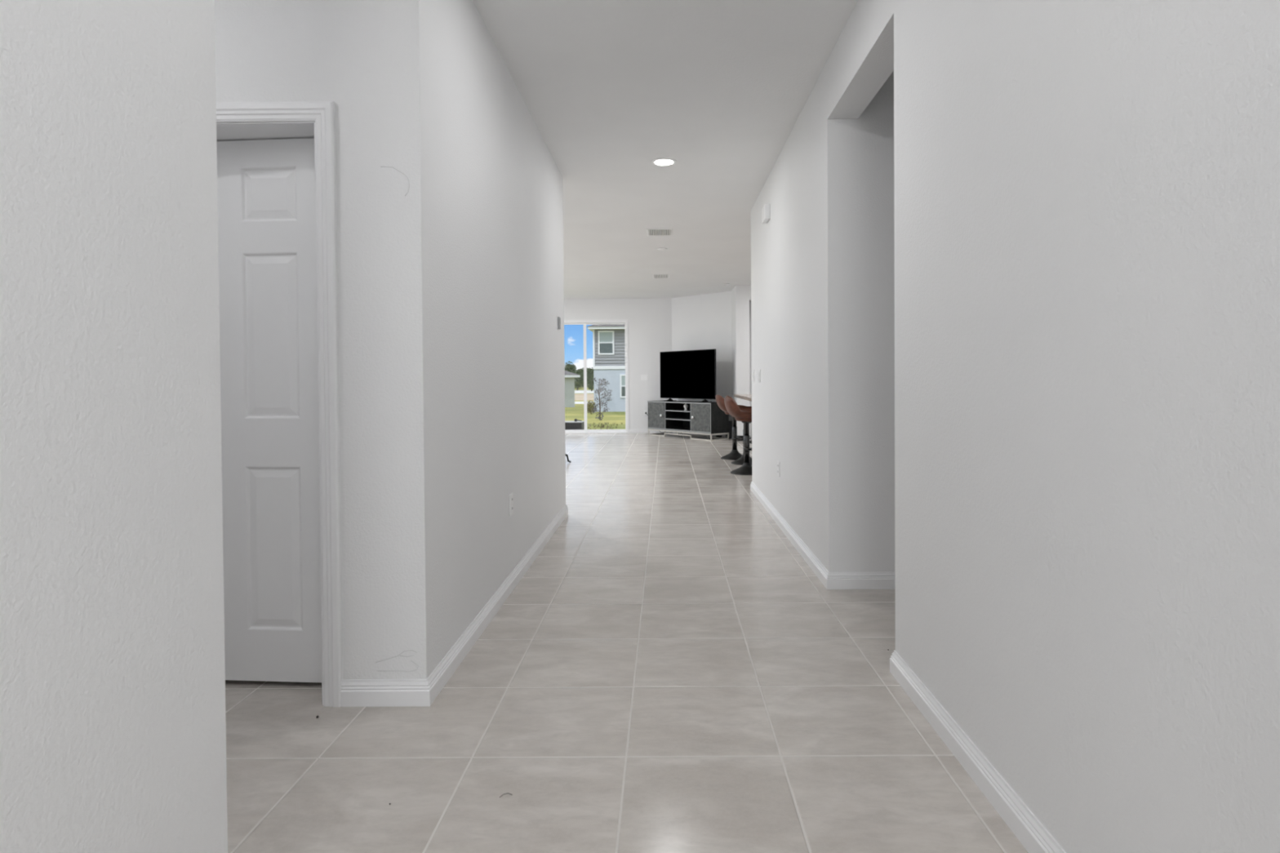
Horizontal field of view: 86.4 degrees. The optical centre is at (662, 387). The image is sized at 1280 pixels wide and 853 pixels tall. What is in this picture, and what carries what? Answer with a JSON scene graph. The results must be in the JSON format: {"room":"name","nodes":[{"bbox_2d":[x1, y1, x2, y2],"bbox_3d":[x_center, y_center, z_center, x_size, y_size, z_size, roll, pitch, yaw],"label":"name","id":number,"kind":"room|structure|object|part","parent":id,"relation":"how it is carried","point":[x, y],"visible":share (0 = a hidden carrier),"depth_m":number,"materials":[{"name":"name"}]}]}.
{"room":"home hallway","nodes":[
{"label":"home hallway","id":0,"kind":"room"},
{"bbox_2d":[0,0,565,852],"bbox_3d":[-0.889,-0.282,1.210,0.120,2.780,8.820,0,1,0],"label":"wall","id":1,"kind":"structure","parent":0,"point":[113,715],"depth_m":1.10,"materials":[{"name":"paint"}]},
{"bbox_2d":[340,503,568,706],"bbox_3d":[-2.866,0.984,8.221,4.184,0.087,11.751,0,1,0],"label":"baseboard","id":2,"kind":"structure","parent":1,"relation":"attached to","point":[354,692],"depth_m":2.46,"materials":[{"name":"white paint"}]},
{"bbox_2d":[509,493,513,516],"bbox_3d":[-0.808,0.623,3.642,0.009,0.116,0.072,0,1,0],"label":"wall outlet","id":3,"kind":"object","parent":1,"relation":"attached to","point":[511,495],"visible":1,"depth_m":3.63,"materials":[{"name":"white plastic"}]},
{"bbox_2d":[556,315,560,329],"bbox_3d":[-0.804,-0.502,5.277,0.019,0.100,0.076,0,1,0],"label":"thermostat","id":4,"kind":"object","parent":1,"relation":"attached to","point":[558,319],"visible":1,"depth_m":5.24,"materials":[{"name":"white plastic"}]},
{"bbox_2d":[214,0,442,679],"bbox_3d":[-1.708,-0.292,2.421,1.768,2.780,0.165,0,1,0],"label":"wall","id":5,"kind":"structure","parent":0,"point":[375,60],"depth_m":2.34,"materials":[{"name":"paint"}]},
{"bbox_2d":[216,137,321,682],"bbox_3d":[-1.587,0.089,2.473,0.806,1.975,0.110,0,1,4],"label":"door","id":6,"kind":"structure","parent":5,"relation":"in","point":[266,188],"depth_m":2.48,"materials":[{"name":"white paint"}]},
{"bbox_2d":[216,101,342,706],"bbox_3d":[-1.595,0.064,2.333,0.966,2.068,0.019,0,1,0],"label":"trim","id":7,"kind":"structure","parent":5,"relation":"attached to","point":[322,113],"depth_m":2.32,"materials":[{"name":"white paint"}]},
{"bbox_2d":[381,166,409,195],"bbox_3d":[-0.914,-0.707,2.329,0.098,0.103,0.002,0,1,0],"label":"scratch","id":8,"kind":"object","parent":5,"relation":"attached to","point":[381,166],"visible":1,"depth_m":2.33,"materials":[{"name":"white"}]},
{"bbox_2d":[377,649,416,662],"bbox_3d":[-0.918,0.925,2.351,0.144,0.043,0.002,0,1,0],"label":"scratch","id":9,"kind":"object","parent":5,"relation":"attached to","point":[409,650],"visible":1,"depth_m":2.35,"materials":[{"name":"white"}]},
{"bbox_2d":[377,660,418,671],"bbox_3d":[-0.912,0.960,2.351,0.144,0.040,0.002,0,1,0],"label":"scratch","id":10,"kind":"object","parent":5,"relation":"attached to","point":[411,660],"visible":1,"depth_m":2.35,"materials":[{"name":"white"}]},
{"bbox_2d":[564,297,672,428],"bbox_3d":[-2.203,-0.447,14.145,5.720,2.780,0.140,0,1,0],"label":"wall","id":11,"kind":"structure","parent":0,"point":[650,319],"depth_m":14.06,"materials":[{"name":"paint"}]},
{"bbox_2d":[564,319,629,433],"bbox_3d":[-2.037,-0.234,14.140,2.670,2.349,0.151,0,1,0],"label":"door","id":12,"kind":"structure","parent":11,"relation":"in","point":[592,322],"depth_m":14.12,"materials":[{"name":"white paint"}]},
{"bbox_3d":[-2.044,-0.211,14.148,0.936,2.262,0.025,0,1,0],"label":"panel frame","id":13,"kind":"part","parent":12,"relation":"part of","materials":[{"name":"white paint"}]},
{"bbox_3d":[-1.179,-0.218,14.172,0.922,2.262,0.025,0,1,0],"label":"panel frame","id":14,"kind":"part","parent":12,"relation":"part of","materials":[{"name":"white paint"}]},
{"bbox_2d":[640,374,648,380],"bbox_3d":[-0.372,-0.219,14.065,0.164,0.116,0.010,0,1,0],"label":"light switch","id":15,"kind":"object","parent":11,"relation":"attached to","point":[643,377],"visible":1,"depth_m":14.06,"materials":[{"name":"white plastic"}]},
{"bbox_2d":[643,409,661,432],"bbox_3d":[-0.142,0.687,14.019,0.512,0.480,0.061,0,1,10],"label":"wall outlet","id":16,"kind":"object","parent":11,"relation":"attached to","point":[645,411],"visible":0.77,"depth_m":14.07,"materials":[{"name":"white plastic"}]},
{"bbox_3d":[-0.357,0.506,14.077,0.072,0.116,0.006,0,1,0],"label":"plate","id":17,"kind":"part","parent":16,"relation":"part of","materials":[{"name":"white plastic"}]},
{"bbox_2d":[628,428,724,436],"bbox_3d":[0.414,0.887,13.720,2.306,0.087,0.439,0,1,28],"label":"baseboard","id":18,"kind":"structure","parent":11,"relation":"attached to","point":[631,430],"depth_m":14.07,"materials":[{"name":"white paint"}]},
{"bbox_2d":[225,432,1028,852],"bbox_3d":[0.031,1.145,5.451,10.400,0.200,17.570,0,1,0],"label":"floor","id":19,"kind":"structure","parent":0,"point":[668,673],"depth_m":2.20,"materials":[{"name":"beige tile"}]},
{"bbox_2d":[647,400,728,440],"bbox_3d":[0.440,0.600,13.017,0.503,0.680,1.820,-1,1,-40],"label":"tv stand","id":20,"kind":"object","parent":19,"relation":"on","point":[704,418],"visible":0.94,"depth_m":12.82,"materials":[{"name":"grey wood"}]},
{"bbox_3d":[-0.123,0.533,13.375,0.018,0.493,0.504,-1,1,-40],"label":"door","id":21,"kind":"part","parent":20,"relation":"part of","materials":[{"name":"grey wood"}]},
{"bbox_2d":[667,417,690,419],"bbox_3d":[0.459,0.594,13.033,0.428,0.020,0.720,-1,1,-40],"label":"shelf","id":22,"kind":"object","parent":20,"relation":"attached to","point":[668,418],"depth_m":13.11,"materials":[{"name":"grey wood"}]},
{"bbox_3d":[0.285,0.540,12.888,0.009,0.551,1.820,-1,1,-40],"label":"edge trim","id":23,"kind":"part","parent":20,"relation":"part of","materials":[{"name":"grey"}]},
{"bbox_2d":[670,408,690,411],"bbox_3d":[0.458,0.434,13.031,0.428,0.020,0.720,-1,1,-40],"label":"shelf","id":24,"kind":"object","parent":20,"relation":"attached to","point":[671,410],"depth_m":13.04,"materials":[{"name":"grey wood"}]},
{"bbox_2d":[683,403,688,410],"bbox_3d":[0.441,0.355,12.886,0.090,0.142,0.090,0,1,0],"label":"vase","id":25,"kind":"object","parent":20,"relation":"on","point":[686,406],"visible":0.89,"depth_m":12.86,"materials":[{"name":"white ceramic"}]},
{"bbox_2d":[659,349,716,402],"bbox_3d":[0.463,-0.226,12.972,0.300,0.972,1.576,-1,1,-40],"label":"television","id":26,"kind":"object","parent":20,"relation":"on","point":[687,374],"visible":0.98,"depth_m":12.89,"materials":[{"name":"black"}]},
{"bbox_3d":[0.462,0.878,13.037,0.450,0.122,1.820,-1,1,-40],"label":"frame","id":27,"kind":"part","parent":20,"relation":"part of","materials":[{"name":"beige metal"}]},
{"bbox_3d":[0.688,0.541,12.397,0.018,0.493,0.504,-1,1,-40],"label":"door","id":28,"kind":"part","parent":20,"relation":"part of","materials":[{"name":"grey wood"}]},
{"bbox_2d":[728,420,732,439],"bbox_3d":[1.259,0.774,12.635,0.100,0.330,0.124,0,1,17],"label":"speaker","id":29,"kind":"object","parent":19,"relation":"on","point":[730,421],"visible":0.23,"depth_m":12.57},
{"bbox_2d":[715,395,751,460],"bbox_3d":[0.993,0.537,9.504,0.504,0.891,0.454,0,1,-3],"label":"bar stool","id":30,"kind":"object","parent":19,"relation":"on","point":[734,455],"visible":0.47,"depth_m":9.45,"materials":[{"name":"brown leather"}]},
{"bbox_2d":[724,397,751,475],"bbox_3d":[0.982,0.557,8.034,0.504,0.891,0.454,0,1,-5],"label":"bar stool","id":31,"kind":"object","parent":19,"relation":"on","point":[732,408],"visible":0.72,"depth_m":7.95,"materials":[{"name":"black metal"}]},
{"bbox_2d":[725,395,751,465],"bbox_3d":[1.081,0.544,8.954,0.504,0.891,0.454,0,1,0],"label":"bar stool","id":32,"kind":"object","parent":19,"relation":"on","point":[740,461],"visible":0.16,"depth_m":8.87,"materials":[{"name":"black metal"}]},
{"bbox_3d":[1.675,0.567,8.662,0.632,0.845,2.520,0,1,0],"label":"kitchen island","id":33,"kind":"object","parent":19,"relation":"on","visible":0},
{"bbox_2d":[733,394,751,401],"bbox_3d":[1.538,0.126,8.661,1.000,0.040,2.630,0,1,0],"label":"island countertop","id":34,"kind":"structure","parent":33,"relation":"on","point":[746,397],"depth_m":8.96,"materials":[{"name":"white stone"}]},
{"bbox_2d":[472,0,857,298],"bbox_3d":[0.010,-1.810,5.411,10.400,0.150,17.570,0,1,0],"label":"ceiling","id":35,"kind":"structure","parent":0,"point":[718,89],"depth_m":4.25,"materials":[{"name":"white paint"}]},
{"bbox_2d":[646,228,672,235],"bbox_3d":[-0.035,-1.760,7.717,0.290,0.011,0.360,0,1,0],"label":"ceiling vent","id":36,"kind":"object","parent":35,"relation":"in","point":[650,232],"visible":1,"depth_m":7.69,"materials":[{"name":"white plastic"}]},
{"bbox_2d":[652,274,669,278],"bbox_3d":[-0.026,-1.805,11.027,0.270,0.011,0.420,0,1,0],"label":"ceiling vent","id":37,"kind":"object","parent":35,"relation":"in","point":[655,276],"visible":1,"depth_m":11.00,"materials":[{"name":"white plastic"}]},
{"bbox_2d":[657,247,666,250],"bbox_3d":[-0.005,-1.769,8.697,0.130,0.020,0.130,0,1,0],"label":"smoke detector","id":38,"kind":"object","parent":35,"relation":"attached to","point":[660,248],"visible":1,"depth_m":8.65,"materials":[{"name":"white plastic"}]},
{"bbox_2d":[651,157,676,166],"bbox_3d":[0.010,-1.728,5.217,0.196,0.008,0.196,0,1,0],"label":"recessed light","id":39,"kind":"object","parent":35,"relation":"in","point":[661,162],"visible":1,"depth_m":5.21,"materials":[{"name":"white plastic"}]},
{"bbox_2d":[671,291,732,420],"bbox_3d":[0.865,-0.460,13.500,1.748,2.780,0.120,0,1,44],"label":"wall","id":40,"kind":"structure","parent":0,"point":[699,322],"depth_m":13.37,"materials":[{"name":"paint"}]},
{"bbox_2d":[731,284,751,437],"bbox_3d":[3.246,-0.465,12.632,3.850,2.780,0.900,0,1,0],"label":"wall","id":41,"kind":"structure","parent":0,"point":[740,294],"depth_m":12.19,"materials":[{"name":"paint"}]},
{"bbox_2d":[749,300,751,436],"bbox_3d":[2.046,-0.458,12.697,1.210,2.780,0.780,0,1,0],"label":"wall","id":42,"kind":"structure","parent":0,"point":[750,339],"depth_m":12.99,"materials":[{"name":"paint"}]},
{"bbox_2d":[857,71,894,572],"bbox_3d":[1.881,-0.326,3.068,1.700,2.780,1.360,0,1,0],"label":"wall","id":43,"kind":"structure","parent":0,"point":[876,254],"depth_m":3.59,"materials":[{"name":"paint"}]},
{"bbox_2d":[751,0,1279,852],"bbox_3d":[0.946,-0.303,1.792,0.160,2.780,10.000,0,1,0],"label":"wall","id":44,"kind":"structure","parent":0,"point":[1086,193],"depth_m":1.45,"materials":[{"name":"paint"}]},
{"bbox_2d":[752,369,754,382],"bbox_3d":[0.882,-0.117,6.615,0.010,0.116,0.072,0,1,0],"label":"light switch","id":45,"kind":"object","parent":44,"relation":"attached to","point":[753,370],"visible":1,"depth_m":6.59,"materials":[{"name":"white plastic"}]},
{"bbox_2d":[757,368,760,382],"bbox_3d":[0.880,-0.112,6.215,0.010,0.116,0.118,0,1,0],"label":"light switch","id":46,"kind":"object","parent":44,"relation":"attached to","point":[759,370],"visible":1,"depth_m":6.18,"materials":[{"name":"white plastic"}]},
{"bbox_2d":[761,204,769,223],"bbox_3d":[0.850,-1.434,5.618,0.047,0.124,0.170,0,1,0],"label":"door chime","id":47,"kind":"object","parent":44,"relation":"attached to","point":[766,209],"visible":1,"depth_m":5.54,"materials":[{"name":"white plastic"}]},
{"bbox_2d":[777,461,779,477],"bbox_3d":[0.882,0.617,5.185,0.009,0.116,0.072,0,1,0],"label":"wall outlet","id":48,"kind":"object","parent":44,"relation":"attached to","point":[778,462],"visible":1,"depth_m":5.17,"materials":[{"name":"white plastic"}]},
{"bbox_2d":[750,481,1066,852],"bbox_3d":[2.937,1.030,1.810,4.156,0.087,10.016,0,1,0],"label":"baseboard","id":49,"kind":"structure","parent":44,"relation":"attached to","point":[1026,827],"depth_m":2.06,"materials":[{"name":"white paint"}]},
{"label":"outside","id":50,"kind":"structure","parent":0,"visible":0},
{"bbox_2d":[564,382,625,429],"bbox_3d":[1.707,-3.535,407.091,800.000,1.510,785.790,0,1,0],"label":"lawn","id":51,"kind":"structure","parent":50,"point":[576,412],"depth_m":28.08,"materials":[{"name":"green plant"}]},
{"bbox_2d":[564,360,576,371],"bbox_3d":[-26.089,-3.712,190.105,4.260,7.722,4.057,0,1,0],"label":"tree","id":52,"kind":"object","parent":51,"relation":"on","point":[569,367],"visible":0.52,"depth_m":189.44,"materials":[{"name":"green plant"}]},
{"bbox_2d":[564,370,580,407],"bbox_3d":[-17.185,-0.695,57.489,16.640,5.626,11.840,-1,1,-38],"label":"house","id":53,"kind":"structure","parent":51,"relation":"on","point":[569,376],"depth_m":57.73,"materials":[{"name":"green paint"}]},
{"bbox_2d":[569,371,583,390],"bbox_3d":[-18.753,-1.545,150.070,4.961,4.370,4.761,0,1,0],"label":"tree","id":54,"kind":"object","parent":51,"relation":"on","point":[577,380],"visible":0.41,"depth_m":149.17,"materials":[{"name":"green plant"}]},
{"bbox_2d":[575,367,588,387],"bbox_3d":[-19.752,-2.409,172.039,5.256,5.515,5.154,0,1,0],"label":"tree","id":55,"kind":"object","parent":51,"relation":"on","point":[580,370],"visible":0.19,"depth_m":170.50,"materials":[{"name":"green plant"}]},
{"bbox_2d":[582,367,593,391],"bbox_3d":[-14.563,-1.776,140.063,3.638,5.041,3.340,0,1,0],"label":"tree","id":56,"kind":"object","parent":51,"relation":"on","point":[589,371],"visible":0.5,"depth_m":139.48,"materials":[{"name":"green plant"}]},
{"bbox_2d":[586,400,595,413],"bbox_3d":[-3.477,0.952,33.022,0.536,0.725,0.643,0,1,0],"label":"bush","id":57,"kind":"object","parent":51,"relation":"on","point":[593,403],"visible":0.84,"depth_m":32.92,"materials":[{"name":"green plant"}]},
{"bbox_2d":[591,377,612,420],"bbox_3d":[-2.136,0.396,24.059,0.741,1.535,0.889,0,1,0],"label":"sapling","id":58,"kind":"object","parent":51,"relation":"on","point":[599,380],"visible":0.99,"depth_m":24.00,"materials":[{"name":"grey plant"}]},
{"bbox_2d":[587,422,622,429],"bbox_3d":[-1.566,1.022,18.581,1.336,0.172,3.866,0,1,0],"label":"weeds","id":59,"kind":"object","parent":51,"relation":"on","point":[601,424],"visible":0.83,"depth_m":18.33,"materials":[{"name":"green plant"}]},
{"bbox_2d":[586,324,625,411],"bbox_3d":[2.193,-2.090,42.967,12.650,7.425,11.000,0,1,0],"label":"house","id":60,"kind":"structure","parent":51,"relation":"on","point":[608,340],"depth_m":38.00,"materials":[{"name":"blue paint"}]},
{"bbox_3d":[-3.153,-2.829,37.974,0.723,0.555,0.030,0,1,0],"label":"pane","id":61,"kind":"part","parent":60,"relation":"part of","materials":[{"name":"grey glass"}]},
{"bbox_3d":[-3.148,-2.214,37.982,0.723,0.555,0.030,0,1,0],"label":"pane","id":62,"kind":"part","parent":60,"relation":"part of","materials":[{"name":"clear glass"}]},
{"bbox_3d":[2.162,-2.280,42.950,12.050,2.254,10.070,0,1,0],"label":"band trim","id":63,"kind":"part","parent":60,"relation":"part of","materials":[{"name":"white wood"}]},
{"bbox_3d":[-1.930,-0.410,38.001,0.723,0.543,0.030,0,1,0],"label":"pane","id":64,"kind":"part","parent":60,"relation":"part of","materials":[{"name":"grey glass"}]},
{"bbox_3d":[-1.926,0.193,38.009,0.723,0.543,0.030,0,1,0],"label":"pane","id":65,"kind":"part","parent":60,"relation":"part of","materials":[{"name":"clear glass"}]},
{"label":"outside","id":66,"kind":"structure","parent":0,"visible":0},
{"bbox_2d":[574,394,594,400],"bbox_3d":[0.412,1.158,95.023,80.000,0.070,34.000,0,1,0],"label":"bare ground","id":67,"kind":"structure","parent":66,"point":[577,397],"depth_m":91.90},
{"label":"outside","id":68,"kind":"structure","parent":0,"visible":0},
{"bbox_2d":[574,390,594,393],"bbox_3d":[0.575,0.630,134.020,160.000,0.070,32.000,0,1,0],"label":"road","id":69,"kind":"structure","parent":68,"point":[575,391],"depth_m":127.94,"materials":[{"name":"concrete"}]},
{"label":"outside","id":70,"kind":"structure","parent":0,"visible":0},
{"bbox_2d":[574,401,594,404],"bbox_3d":[0.310,1.489,70.526,60.000,0.070,7.000,0,1,0],"label":"driveway","id":71,"kind":"structure","parent":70,"point":[575,402],"depth_m":69.92,"materials":[{"name":"concrete"}]},
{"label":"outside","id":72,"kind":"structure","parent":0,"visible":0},
{"bbox_3d":[-1.630,1.053,14.833,4.600,0.067,1.180,0,1,0],"label":"patio","id":73,"kind":"object","parent":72,"visible":0},
{"bbox_2d":[564,420,584,429],"bbox_3d":[-2.286,0.877,14.803,1.130,0.297,0.460,0,1,0],"label":"storage box","id":74,"kind":"object","parent":73,"relation":"on","point":[573,424],"visible":0.23,"depth_m":14.58,"materials":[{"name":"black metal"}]},
{"bbox_3d":[-2.287,0.735,14.801,1.130,0.012,0.460,0,1,0],"label":"lid","id":75,"kind":"part","parent":74,"relation":"part of","materials":[{"name":"plastic"}]}
]}

